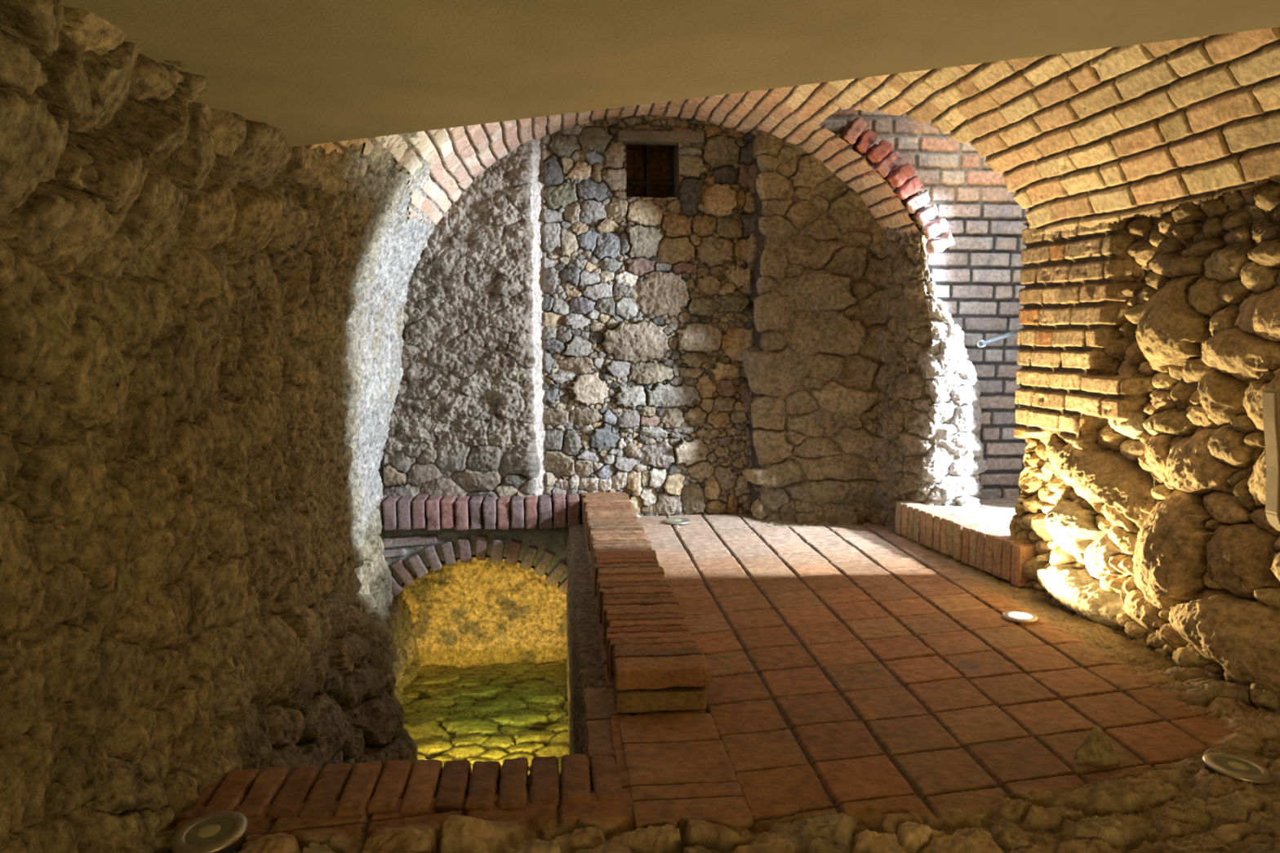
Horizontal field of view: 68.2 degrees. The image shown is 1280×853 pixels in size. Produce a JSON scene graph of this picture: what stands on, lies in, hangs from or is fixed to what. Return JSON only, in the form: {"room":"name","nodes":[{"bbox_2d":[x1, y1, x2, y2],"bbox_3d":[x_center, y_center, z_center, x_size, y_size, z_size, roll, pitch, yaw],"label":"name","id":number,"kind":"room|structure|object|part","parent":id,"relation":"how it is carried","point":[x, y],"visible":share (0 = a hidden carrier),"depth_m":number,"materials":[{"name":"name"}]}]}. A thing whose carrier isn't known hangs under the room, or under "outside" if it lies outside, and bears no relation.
{"room":"underground passage","nodes":[
{"label":"underground passage","id":0,"kind":"room"},
{"bbox_2d":[0,0,443,852],"bbox_3d":[-0.951,0.350,3.869,1.204,4.122,5.461,-1,6,-5],"label":"wall","id":1,"kind":"structure","parent":0,"point":[202,326],"depth_m":2.50,"materials":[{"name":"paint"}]},
{"bbox_2d":[402,557,567,669],"bbox_3d":[-1.125,1.343,6.660,1.800,1.694,0.135,0,6,-5],"label":"wall","id":2,"kind":"structure","parent":0,"point":[476,606],"depth_m":6.67,"materials":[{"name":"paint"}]},
{"bbox_2d":[376,493,582,599],"bbox_3d":[-1.107,0.955,6.491,1.686,1.019,0.539,-1,6,-5],"label":"brick arch","id":3,"kind":"object","parent":2,"relation":"attached to","point":[423,533],"visible":0.77,"depth_m":6.28,"materials":[{"name":"brown brick"}]},
{"bbox_2d":[401,662,569,774],"bbox_3d":[-1.010,1.979,4.804,1.592,0.232,4.090,-1,6,-5],"label":"floor","id":4,"kind":"structure","parent":0,"point":[502,742],"depth_m":5.87,"materials":[{"name":"stone"}]},
{"bbox_2d":[399,647,569,761],"bbox_3d":[-1.027,1.776,4.736,1.450,0.002,4.000,-1,6,-5],"label":"water","id":5,"kind":"object","parent":4,"relation":"on","point":[436,652],"visible":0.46,"depth_m":6.11,"materials":[{"name":"liquid"}]},
{"bbox_2d":[565,517,617,790],"bbox_3d":[-0.238,1.589,4.783,0.248,1.587,4.194,-1,6,-5],"label":"wall","id":6,"kind":"structure","parent":0,"point":[584,668],"depth_m":4.25,"materials":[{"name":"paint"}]},
{"bbox_2d":[62,0,1279,146],"bbox_3d":[0.721,-0.734,0.580,4.250,0.160,5.973,-1,6,-5],"label":"ceiling","id":7,"kind":"structure","parent":0,"point":[314,71],"depth_m":1.95,"materials":[{"name":"paint"}]},
{"bbox_2d":[383,111,987,532],"bbox_3d":[0.273,-0.704,5.962,3.924,2.910,1.047,-1,6,-5],"label":"wall","id":8,"kind":"structure","parent":0,"point":[741,341],"depth_m":6.29,"materials":[{"name":"stone"}]},
{"bbox_2d":[626,144,679,197],"bbox_3d":[0.060,-1.767,6.569,0.420,0.500,0.430,-1,6,-5],"label":"window","id":9,"kind":"structure","parent":8,"relation":"in","point":[651,171],"depth_m":6.67,"materials":[{"name":"wood"}]},
{"bbox_2d":[617,130,703,145],"bbox_3d":[0.135,-1.928,6.322,0.573,0.072,0.142,-1,6,-5],"label":"lintel","id":10,"kind":"object","parent":8,"relation":"attached to","point":[630,137],"visible":0.93,"depth_m":6.26,"materials":[{"name":"wood"}]},
{"bbox_2d":[835,117,955,254],"bbox_3d":[1.508,-1.417,5.630,0.695,0.782,0.343,-1,6,-5],"label":"arch","id":11,"kind":"object","parent":8,"relation":"attached to","point":[851,133],"visible":0.85,"depth_m":5.52,"materials":[{"name":"brick"}]},
{"bbox_2d":[169,513,1279,852],"bbox_3d":[0.402,0.857,4.065,3.996,0.130,5.308,-1,6,-5],"label":"floor","id":12,"kind":"structure","parent":0,"point":[870,689],"depth_m":3.01,"materials":[{"name":"tile"}]},
{"bbox_2d":[170,810,248,852],"bbox_3d":[-1.062,1.035,2.339,0.176,0.095,0.176,5,7,37],"label":"recessed light","id":13,"kind":"object","parent":12,"relation":"in","point":[211,833],"visible":1,"depth_m":2.32,"materials":[{"name":"metal"}]},
{"bbox_3d":[-1.063,0.998,2.334,0.111,0.002,0.111,-9,13,-21],"label":"glass","id":14,"kind":"part","parent":13,"relation":"part of","materials":[{"name":"glass"}]},
{"bbox_2d":[581,491,711,713],"bbox_3d":[-0.087,0.718,4.863,0.350,0.207,3.516,-1,6,-5],"label":"brick wall","id":15,"kind":"structure","parent":12,"relation":"on","point":[655,664],"depth_m":3.67,"materials":[{"name":"brown brick"}]},
{"bbox_2d":[582,687,753,830],"bbox_3d":[0.045,1.010,2.925,0.419,0.092,0.985,-1,6,-5],"label":"tiles","id":16,"kind":"object","parent":12,"relation":"on","point":[691,760],"visible":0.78,"depth_m":2.76,"materials":[{"name":"tile"}]},
{"bbox_2d":[664,517,691,526],"bbox_3d":[0.247,0.651,6.210,0.176,0.078,0.176,-1,6,-5],"label":"recessed light","id":17,"kind":"object","parent":12,"relation":"in","point":[673,521],"visible":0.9,"depth_m":6.17,"materials":[{"name":"metal"}]},
{"bbox_3d":[0.247,0.615,6.207,0.111,0.001,0.111,-1,6,-5],"label":"glass","id":18,"kind":"part","parent":17,"relation":"part of","materials":[{"name":"grey"}]},
{"bbox_2d":[895,497,1037,586],"bbox_3d":[2.663,0.628,5.354,2.029,0.225,1.892,-1,6,-5],"label":"brick step","id":19,"kind":"structure","parent":12,"relation":"on","point":[980,537],"depth_m":5.27,"materials":[{"name":"brick"}]},
{"bbox_2d":[1002,610,1039,625],"bbox_3d":[1.669,0.867,4.153,0.150,0.078,0.150,-1,6,-5],"label":"recessed light","id":20,"kind":"object","parent":12,"relation":"in","point":[1017,617],"visible":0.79,"depth_m":4.12,"materials":[{"name":"metal"}]},
{"bbox_3d":[1.669,0.830,4.149,0.095,0.001,0.095,-1,6,-5],"label":"glass","id":21,"kind":"part","parent":20,"relation":"part of","materials":[{"name":"white glass"}]},
{"bbox_2d":[1072,725,1119,766],"bbox_3d":[1.351,0.943,2.797,0.137,0.123,0.096,-1,6,-5],"label":"stone","id":22,"kind":"object","parent":12,"relation":"on","point":[1095,750],"visible":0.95,"depth_m":2.77,"materials":[{"name":"beige stone"}]},
{"bbox_2d":[1202,752,1275,785],"bbox_3d":[1.707,1.006,2.704,0.175,0.092,0.176,1,6,14],"label":"recessed light","id":23,"kind":"object","parent":12,"relation":"in","point":[1236,767],"visible":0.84,"depth_m":2.68,"materials":[{"name":"metal"}]},
{"bbox_3d":[1.708,0.969,2.700,0.111,0.001,0.111,5,5,-6],"label":"glass","id":24,"kind":"part","parent":23,"relation":"part of","materials":[{"name":"grey"}]},
{"bbox_2d":[311,26,1279,237],"bbox_3d":[0.249,-1.300,3.773,3.441,1.322,5.700,-1,6,-5],"label":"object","id":25,"kind":"structure","parent":0,"point":[1089,138],"depth_m":3.78,"materials":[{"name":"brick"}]},
{"bbox_2d":[818,105,1028,501],"bbox_3d":[2.260,-0.888,5.866,2.844,2.796,0.042,-1,6,-5],"label":"wall niche","id":26,"kind":"object","parent":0,"point":[977,277],"visible":0.17,"depth_m":5.84,"materials":[{"name":"brick"}]},
{"bbox_2d":[1008,172,1279,711],"bbox_3d":[2.707,-0.007,3.240,1.492,2.005,3.332,-1,6,-5],"label":"wall","id":27,"kind":"structure","parent":0,"point":[1148,354],"depth_m":3.72,"materials":[{"name":"stone"}]},
{"bbox_2d":[977,327,1023,347],"bbox_3d":[2.020,-0.499,5.144,0.040,0.156,0.790,0,6,-4],"label":"metal rod","id":28,"kind":"object","parent":27,"relation":"attached to","point":[980,344],"visible":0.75,"depth_m":5.30,"materials":[{"name":"metal"}]},
{"bbox_2d":[1262,388,1279,531],"bbox_3d":[2.050,0.115,2.939,0.243,0.464,0.060,-1,6,-5],"label":"wall panel","id":29,"kind":"object","parent":27,"relation":"attached to","point":[1271,397],"visible":1,"depth_m":2.92,"materials":[{"name":"beige"}]},
{"bbox_3d":[-0.769,1.843,2.656,1.500,1.525,0.180,-1,6,-5],"label":"wall","id":30,"kind":"structure","parent":0,"visible":0},
{"bbox_2d":[173,754,622,826],"bbox_3d":[-0.737,1.034,2.632,1.377,0.090,0.314,-1,6,-5],"label":"curb","id":31,"kind":"object","parent":30,"relation":"on","point":[418,783],"visible":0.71,"depth_m":2.62,"materials":[{"name":"brick"}]}
]}

